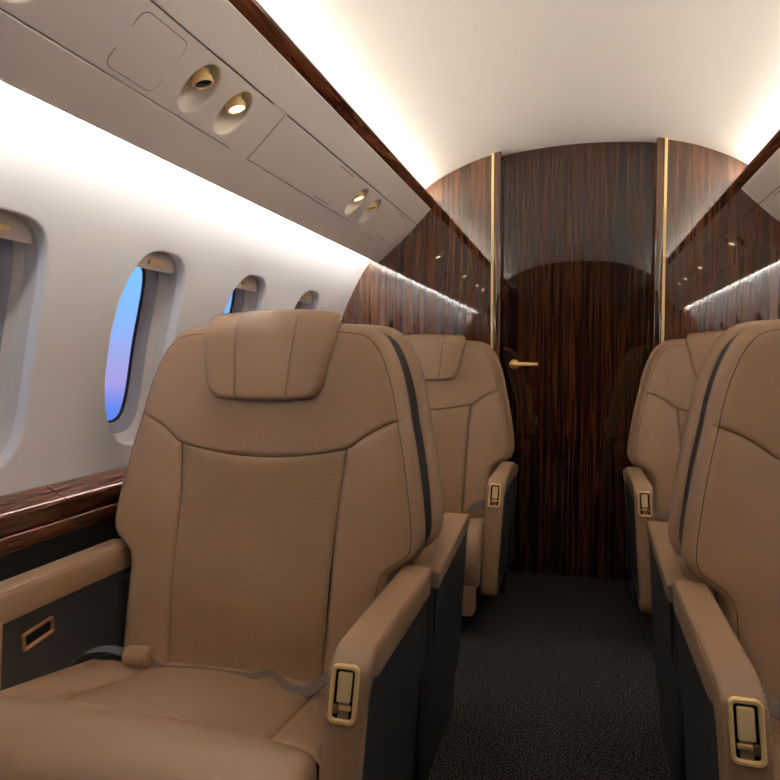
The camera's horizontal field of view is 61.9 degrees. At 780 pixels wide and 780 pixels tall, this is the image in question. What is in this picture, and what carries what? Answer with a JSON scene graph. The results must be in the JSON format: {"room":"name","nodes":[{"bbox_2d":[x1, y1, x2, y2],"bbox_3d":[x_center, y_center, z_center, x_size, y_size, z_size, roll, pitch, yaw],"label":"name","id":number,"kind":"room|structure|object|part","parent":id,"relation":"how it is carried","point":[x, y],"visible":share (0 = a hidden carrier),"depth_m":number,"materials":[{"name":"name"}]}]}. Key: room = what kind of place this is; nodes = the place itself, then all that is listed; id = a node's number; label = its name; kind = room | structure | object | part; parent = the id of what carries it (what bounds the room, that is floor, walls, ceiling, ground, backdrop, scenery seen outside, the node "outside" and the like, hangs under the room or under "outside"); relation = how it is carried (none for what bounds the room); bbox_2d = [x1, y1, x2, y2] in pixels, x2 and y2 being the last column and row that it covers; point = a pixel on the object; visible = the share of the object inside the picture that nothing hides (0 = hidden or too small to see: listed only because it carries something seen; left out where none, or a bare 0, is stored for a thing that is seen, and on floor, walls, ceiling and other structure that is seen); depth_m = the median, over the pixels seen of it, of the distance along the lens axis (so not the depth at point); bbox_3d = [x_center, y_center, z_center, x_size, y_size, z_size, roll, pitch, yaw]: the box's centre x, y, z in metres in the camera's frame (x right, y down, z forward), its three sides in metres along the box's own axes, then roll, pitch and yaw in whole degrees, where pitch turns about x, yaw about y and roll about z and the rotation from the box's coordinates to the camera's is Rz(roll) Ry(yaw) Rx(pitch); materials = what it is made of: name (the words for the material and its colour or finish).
{"room":"aircraft cabin","nodes":[
{"label":"aircraft cabin","id":0,"kind":"room"},
{"bbox_2d":[0,81,370,495],"bbox_3d":[-0.623,-0.210,1.432,0.332,0.857,3.380,1,3,16],"label":"wall","id":1,"kind":"structure","parent":0,"point":[96,203],"depth_m":1.50,"materials":[{"name":"white plastic"}]},
{"bbox_2d":[0,210,37,454],"bbox_3d":[-0.816,-0.105,1.275,0.202,0.607,0.316,1,3,16],"label":"window","id":2,"kind":"structure","parent":1,"relation":"in","point":[18,242],"depth_m":1.38,"materials":[{"name":"beige plastic"}]},
{"bbox_3d":[-0.755,-0.314,1.247,0.012,0.013,0.052,1,3,16],"label":"shade pull","id":3,"kind":"part","parent":2,"relation":"part of","materials":[{"name":"gold metal"}]},
{"bbox_2d":[0,210,31,243],"bbox_3d":[-0.759,-0.322,1.248,0.028,0.052,0.187,1,3,16],"label":"shade","id":4,"kind":"object","parent":2,"relation":"attached to","point":[13,226],"depth_m":1.29,"materials":[{"name":"beige plastic"}]},
{"bbox_2d":[0,486,96,555],"bbox_3d":[-0.958,0.301,0.711,0.066,0.109,1.726,1,3,16],"label":"trim","id":5,"kind":"structure","parent":1,"relation":"attached to","point":[30,517],"depth_m":1.37,"materials":[{"name":"brown wood"}]},
{"bbox_3d":[-0.958,0.337,0.713,0.057,0.036,1.726,1,3,16],"label":"rail","id":6,"kind":"part","parent":5,"relation":"part of","materials":[{"name":"brown wood"}]},
{"bbox_2d":[0,517,121,581],"bbox_3d":[-0.691,0.562,1.486,0.143,0.660,3.380,1,3,16],"label":"wall panel","id":7,"kind":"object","parent":1,"relation":"attached to","point":[21,561],"depth_m":1.44,"materials":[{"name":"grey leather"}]},
{"bbox_2d":[46,466,126,523],"bbox_3d":[-0.494,0.228,2.316,0.066,0.109,1.810,1,3,16],"label":"trim","id":8,"kind":"structure","parent":1,"relation":"attached to","point":[100,492],"depth_m":1.54,"materials":[{"name":"brown wood"}]},
{"bbox_3d":[-0.479,0.262,2.365,0.057,0.036,1.710,1,3,16],"label":"rail","id":9,"kind":"part","parent":8,"relation":"part of","materials":[{"name":"brown wood"}]},
{"bbox_2d":[108,251,176,442],"bbox_3d":[-0.681,-0.126,1.742,0.202,0.607,0.316,1,3,16],"label":"window","id":10,"kind":"structure","parent":1,"relation":"in","point":[159,269],"depth_m":1.84,"materials":[{"name":"beige plastic"}]},
{"bbox_2d":[136,251,173,273],"bbox_3d":[-0.623,-0.344,1.715,0.028,0.052,0.187,1,3,16],"label":"shade","id":11,"kind":"object","parent":10,"relation":"attached to","point":[159,261],"depth_m":1.73,"materials":[{"name":"beige plastic"}]},
{"bbox_3d":[-0.619,-0.335,1.715,0.012,0.013,0.052,1,3,16],"label":"shade pull","id":12,"kind":"part","parent":10,"relation":"part of","materials":[{"name":"gold metal"}]},
{"bbox_2d":[0,0,435,262],"bbox_3d":[-0.393,-0.651,1.347,0.281,0.287,3.333,1,3,16],"label":"overhead panel","id":13,"kind":"object","parent":1,"relation":"attached to","point":[217,91],"visible":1,"depth_m":1.40,"materials":[{"name":"white plastic"}]},
{"bbox_3d":[-0.587,-0.597,0.690,0.114,0.107,1.960,1,3,16],"label":"service panel","id":14,"kind":"part","parent":13,"relation":"part of","materials":[{"name":"white plastic"}]},
{"bbox_2d":[178,64,218,109],"bbox_3d":[-0.398,-0.632,1.344,0.092,0.098,0.092,1,3,16],"label":"air vent","id":15,"kind":"object","parent":13,"relation":"on","point":[198,89],"depth_m":1.37,"materials":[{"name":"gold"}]},
{"bbox_2d":[214,91,250,131],"bbox_3d":[-0.359,-0.638,1.477,0.092,0.098,0.092,1,3,16],"label":"light","id":16,"kind":"object","parent":13,"relation":"on","point":[233,112],"depth_m":1.50,"materials":[{"name":"gold metal"}]},
{"bbox_3d":[-0.314,-0.710,1.321,0.070,0.072,3.333,1,3,16],"label":"panel","id":17,"kind":"part","parent":13,"relation":"part of","materials":[{"name":"white plastic"}]},
{"bbox_3d":[-0.276,-0.753,1.308,0.038,0.041,3.333,1,3,16],"label":"wood rail","id":18,"kind":"part","parent":13,"relation":"part of","materials":[{"name":"brown wood"}]},
{"bbox_3d":[-0.124,-0.669,2.291,0.114,0.107,1.370,1,3,16],"label":"service panel","id":19,"kind":"part","parent":13,"relation":"part of","materials":[{"name":"white plastic"}]},
{"bbox_2d":[344,189,367,212],"bbox_3d":[-0.122,-0.676,2.297,0.092,0.098,0.092,1,3,16],"label":"light","id":20,"kind":"object","parent":13,"relation":"on","point":[360,197],"depth_m":2.33,"materials":[{"name":"gold metal"}]},
{"bbox_2d":[358,199,379,221],"bbox_3d":[-0.080,-0.682,2.443,0.092,0.098,0.092,1,3,16],"label":"air vent","id":21,"kind":"object","parent":13,"relation":"on","point":[372,208],"depth_m":2.47,"materials":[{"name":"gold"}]},
{"bbox_2d":[229,275,258,312],"bbox_3d":[-0.546,-0.147,2.209,0.202,0.607,0.316,1,3,16],"label":"window","id":22,"kind":"structure","parent":1,"relation":"in","point":[245,295],"depth_m":2.27,"materials":[{"name":"beige plastic"}]},
{"bbox_3d":[-0.484,-0.356,2.182,0.012,0.013,0.052,1,3,16],"label":"shade pull","id":23,"kind":"part","parent":22,"relation":"part of","materials":[{"name":"gold metal"}]},
{"bbox_2d":[236,275,256,291],"bbox_3d":[-0.488,-0.365,2.183,0.028,0.052,0.187,1,3,16],"label":"shade","id":24,"kind":"object","parent":22,"relation":"attached to","point":[249,283],"depth_m":2.20,"materials":[{"name":"beige plastic"}]},
{"bbox_2d":[294,291,313,309],"bbox_3d":[-0.410,-0.168,2.677,0.202,0.607,0.316,1,3,16],"label":"window","id":25,"kind":"structure","parent":1,"relation":"in","point":[306,301],"depth_m":2.73,"materials":[{"name":"beige plastic"}]},
{"bbox_2d":[299,291,311,303],"bbox_3d":[-0.353,-0.386,2.650,0.028,0.052,0.187,1,3,16],"label":"shade","id":26,"kind":"object","parent":25,"relation":"attached to","point":[306,297],"depth_m":2.68,"materials":[{"name":"beige plastic"}]},
{"bbox_2d":[257,0,779,188],"bbox_3d":[0.334,-0.809,1.180,1.612,0.343,3.480,1,3,16],"label":"ceiling","id":27,"kind":"structure","parent":0,"point":[446,86],"depth_m":1.97,"materials":[{"name":"beige"}]},
{"bbox_2d":[428,571,670,779],"bbox_3d":[0.335,0.918,1.263,2.260,0.050,3.550,1,3,16],"label":"floor","id":28,"kind":"structure","parent":0,"point":[554,676],"depth_m":1.87,"materials":[{"name":"carpet"}]},
{"bbox_2d":[0,309,469,779],"bbox_3d":[-0.298,0.353,1.388,0.776,1.067,1.032,1,3,16],"label":"seat","id":29,"kind":"object","parent":28,"relation":"on","point":[262,608],"visible":1,"depth_m":1.35,"materials":[{"name":"brown leather"}]},
{"bbox_3d":[-0.674,0.466,1.246,0.008,0.041,0.076,1,3,16],"label":"recessed pull","id":30,"kind":"part","parent":29,"relation":"part of","materials":[{"name":"orange metal"}]},
{"bbox_3d":[-0.682,0.570,1.310,0.087,0.422,0.458,1,3,16],"label":"armrest","id":31,"kind":"part","parent":29,"relation":"part of","materials":[{"name":"beige leather"}]},
{"bbox_3d":[-0.674,0.594,1.333,0.078,0.368,0.412,1,3,16],"label":"panel","id":32,"kind":"part","parent":29,"relation":"part of","materials":[{"name":"grey leather"}]},
{"bbox_2d":[65,662,314,738],"bbox_3d":[-0.339,0.580,1.256,0.414,0.082,0.370,1,3,16],"label":"seat cushion","id":33,"kind":"object","parent":29,"relation":"on","point":[265,699],"depth_m":1.20,"materials":[{"name":"beige leather"}]},
{"bbox_3d":[-0.317,0.659,1.336,0.744,0.460,0.770,1,3,16],"label":"seat","id":34,"kind":"part","parent":29,"relation":"part of","materials":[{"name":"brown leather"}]},
{"bbox_3d":[-0.066,0.434,0.926,0.046,0.082,0.016,1,3,16],"label":"latch frame","id":35,"kind":"part","parent":29,"relation":"part of","materials":[{"name":"gold metal"}]},
{"bbox_3d":[-0.065,0.424,0.926,0.023,0.041,0.010,1,3,16],"label":"latch lever","id":36,"kind":"part","parent":29,"relation":"part of","materials":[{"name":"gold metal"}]},
{"bbox_3d":[-0.021,0.578,1.119,0.087,0.422,0.458,1,3,16],"label":"armrest","id":37,"kind":"part","parent":29,"relation":"part of","materials":[{"name":"beige leather"}]},
{"bbox_3d":[-0.019,0.600,1.130,0.078,0.374,0.438,1,3,16],"label":"panel","id":38,"kind":"part","parent":29,"relation":"part of","materials":[{"name":"grey leather"}]},
{"bbox_3d":[0.117,0.575,1.612,0.087,0.384,0.386,1,3,16],"label":"console panel","id":39,"kind":"part","parent":29,"relation":"part of","materials":[{"name":"grey leather"}]},
{"bbox_2d":[404,334,517,616],"bbox_3d":[0.109,0.296,2.659,0.775,1.067,0.832,1,3,16],"label":"seat","id":40,"kind":"object","parent":28,"relation":"on","point":[470,411],"visible":0.37,"depth_m":2.70,"materials":[{"name":"brown leather"}]},
{"bbox_3d":[0.118,0.597,2.702,0.744,0.460,0.770,1,3,16],"label":"seat","id":41,"kind":"part","parent":40,"relation":"part of","materials":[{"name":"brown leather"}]},
{"bbox_3d":[0.369,0.372,2.293,0.046,0.082,0.016,1,3,16],"label":"latch frame","id":42,"kind":"part","parent":40,"relation":"part of","materials":[{"name":"gold metal"}]},
{"bbox_3d":[0.370,0.362,2.293,0.023,0.041,0.010,1,3,16],"label":"latch lever","id":43,"kind":"part","parent":40,"relation":"part of","materials":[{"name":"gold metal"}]},
{"bbox_3d":[0.414,0.516,2.486,0.087,0.422,0.458,1,3,16],"label":"armrest","id":44,"kind":"part","parent":40,"relation":"part of","materials":[{"name":"beige leather"}]},
{"bbox_3d":[0.416,0.538,2.497,0.078,0.374,0.438,1,3,16],"label":"panel","id":45,"kind":"part","parent":40,"relation":"part of","materials":[{"name":"grey leather"}]},
{"bbox_3d":[0.511,0.536,2.819,0.073,0.352,0.056,1,3,16],"label":"console panel","id":46,"kind":"part","parent":40,"relation":"part of","materials":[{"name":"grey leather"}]},
{"bbox_2d":[623,330,725,612],"bbox_3d":[1.262,0.311,2.326,0.775,1.067,0.832,1,3,16],"label":"seat","id":47,"kind":"object","parent":28,"relation":"on","point":[670,373],"visible":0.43,"depth_m":2.51,"materials":[{"name":"brown leather"}]},
{"bbox_3d":[1.002,0.543,2.677,0.073,0.352,0.056,1,3,16],"label":"console panel","id":48,"kind":"part","parent":47,"relation":"part of","materials":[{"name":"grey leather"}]},
{"bbox_3d":[1.271,0.613,2.369,0.744,0.460,0.770,1,3,16],"label":"seat","id":49,"kind":"part","parent":47,"relation":"part of","materials":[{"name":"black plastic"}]},
{"bbox_3d":[0.910,0.544,2.354,0.078,0.374,0.438,1,3,16],"label":"panel","id":50,"kind":"part","parent":47,"relation":"part of","materials":[{"name":"grey leather"}]},
{"bbox_3d":[0.906,0.523,2.344,0.087,0.422,0.458,1,3,16],"label":"armrest","id":51,"kind":"part","parent":47,"relation":"part of","materials":[{"name":"beige leather"}]},
{"bbox_3d":[0.845,0.368,2.156,0.023,0.041,0.010,1,3,16],"label":"latch lever","id":52,"kind":"part","parent":47,"relation":"part of","materials":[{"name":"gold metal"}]},
{"bbox_3d":[0.845,0.378,2.155,0.046,0.082,0.016,1,3,16],"label":"latch frame","id":53,"kind":"part","parent":47,"relation":"part of","materials":[{"name":"gold metal"}]},
{"bbox_2d":[647,319,779,779],"bbox_3d":[0.902,0.366,1.099,0.776,1.067,1.032,1,3,16],"label":"seat","id":54,"kind":"object","parent":28,"relation":"on","point":[717,637],"visible":1,"depth_m":1.20,"materials":[{"name":"brown leather"}]},
{"bbox_3d":[0.664,0.579,1.510,0.087,0.384,0.386,1,3,16],"label":"console panel","id":55,"kind":"part","parent":54,"relation":"part of","materials":[{"name":"grey leather"}]},
{"bbox_3d":[0.882,0.672,1.046,0.744,0.460,0.770,1,3,16],"label":"seat","id":56,"kind":"part","parent":54,"relation":"part of","materials":[{"name":"black plastic"}]},
{"bbox_3d":[0.522,0.604,1.031,0.078,0.374,0.438,1,3,16],"label":"panel","id":57,"kind":"part","parent":54,"relation":"part of","materials":[{"name":"grey leather"}]},
{"bbox_3d":[0.518,0.583,1.021,0.087,0.422,0.458,1,3,16],"label":"armrest","id":58,"kind":"part","parent":54,"relation":"part of","materials":[{"name":"beige leather"}]},
{"bbox_3d":[0.456,0.428,0.833,0.023,0.041,0.010,1,3,16],"label":"latch lever","id":59,"kind":"part","parent":54,"relation":"part of","materials":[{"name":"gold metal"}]},
{"bbox_3d":[0.457,0.438,0.833,0.046,0.082,0.016,1,3,16],"label":"latch frame","id":60,"kind":"part","parent":54,"relation":"part of","materials":[{"name":"gold metal"}]},
{"bbox_2d":[341,140,779,344],"bbox_3d":[0.788,-0.103,2.784,2.240,1.853,0.030,1,3,16],"label":"wall","id":61,"kind":"structure","parent":0,"point":[722,272],"depth_m":2.65,"materials":[{"name":"brown wood"}]},
{"bbox_2d":[490,151,502,363],"bbox_3d":[0.473,-0.108,2.896,0.040,1.852,0.110,1,3,16],"label":"trim","id":62,"kind":"structure","parent":61,"relation":"attached to","point":[497,158],"depth_m":2.83,"materials":[{"name":"gold metal"}]},
{"bbox_2d":[652,137,667,350],"bbox_3d":[1.113,-0.100,2.711,0.040,1.852,0.110,1,3,16],"label":"trim","id":63,"kind":"structure","parent":61,"relation":"attached to","point":[661,145],"depth_m":2.64,"materials":[{"name":"gold metal"}]},
{"bbox_3d":[0.820,-0.142,2.893,2.300,1.920,0.040,1,3,16],"label":"wall","id":64,"kind":"structure","parent":0,"visible":0},
{"bbox_2d":[501,142,654,580],"bbox_3d":[0.797,-0.120,2.816,0.656,1.883,0.103,1,3,16],"label":"door","id":65,"kind":"structure","parent":64,"relation":"in","point":[578,219],"depth_m":2.82,"materials":[{"name":"brown wood"}]},
{"bbox_3d":[0.585,-0.112,2.854,0.127,0.044,0.058,1,3,16],"label":"handle","id":66,"kind":"part","parent":65,"relation":"part of","materials":[{"name":"gold metal"}]},
{"bbox_3d":[1.262,-0.186,0.887,0.332,0.857,3.380,1,3,16],"label":"wall","id":67,"kind":"structure","parent":0,"visible":0},
{"bbox_2d":[734,129,779,221],"bbox_3d":[1.033,-0.632,0.935,0.281,0.287,3.333,1,3,16],"label":"bin","id":68,"kind":"object","parent":67,"relation":"attached to","point":[760,180],"visible":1,"depth_m":2.35,"materials":[{"name":"white plastic"}]},
{"bbox_3d":[0.916,-0.738,0.964,0.038,0.041,3.333,1,3,16],"label":"wood rail","id":69,"kind":"part","parent":68,"relation":"part of","materials":[{"name":"brown wood"}]},
{"bbox_3d":[0.954,-0.693,0.955,0.070,0.072,3.333,1,3,16],"label":"panel","id":70,"kind":"part","parent":68,"relation":"part of","materials":[{"name":"white plastic"}]},
{"bbox_3d":[1.309,-0.651,1.877,0.114,0.107,1.370,1,3,16],"label":"service panel","id":71,"kind":"part","parent":68,"relation":"part of","materials":[{"name":"white plastic"}]}
]}

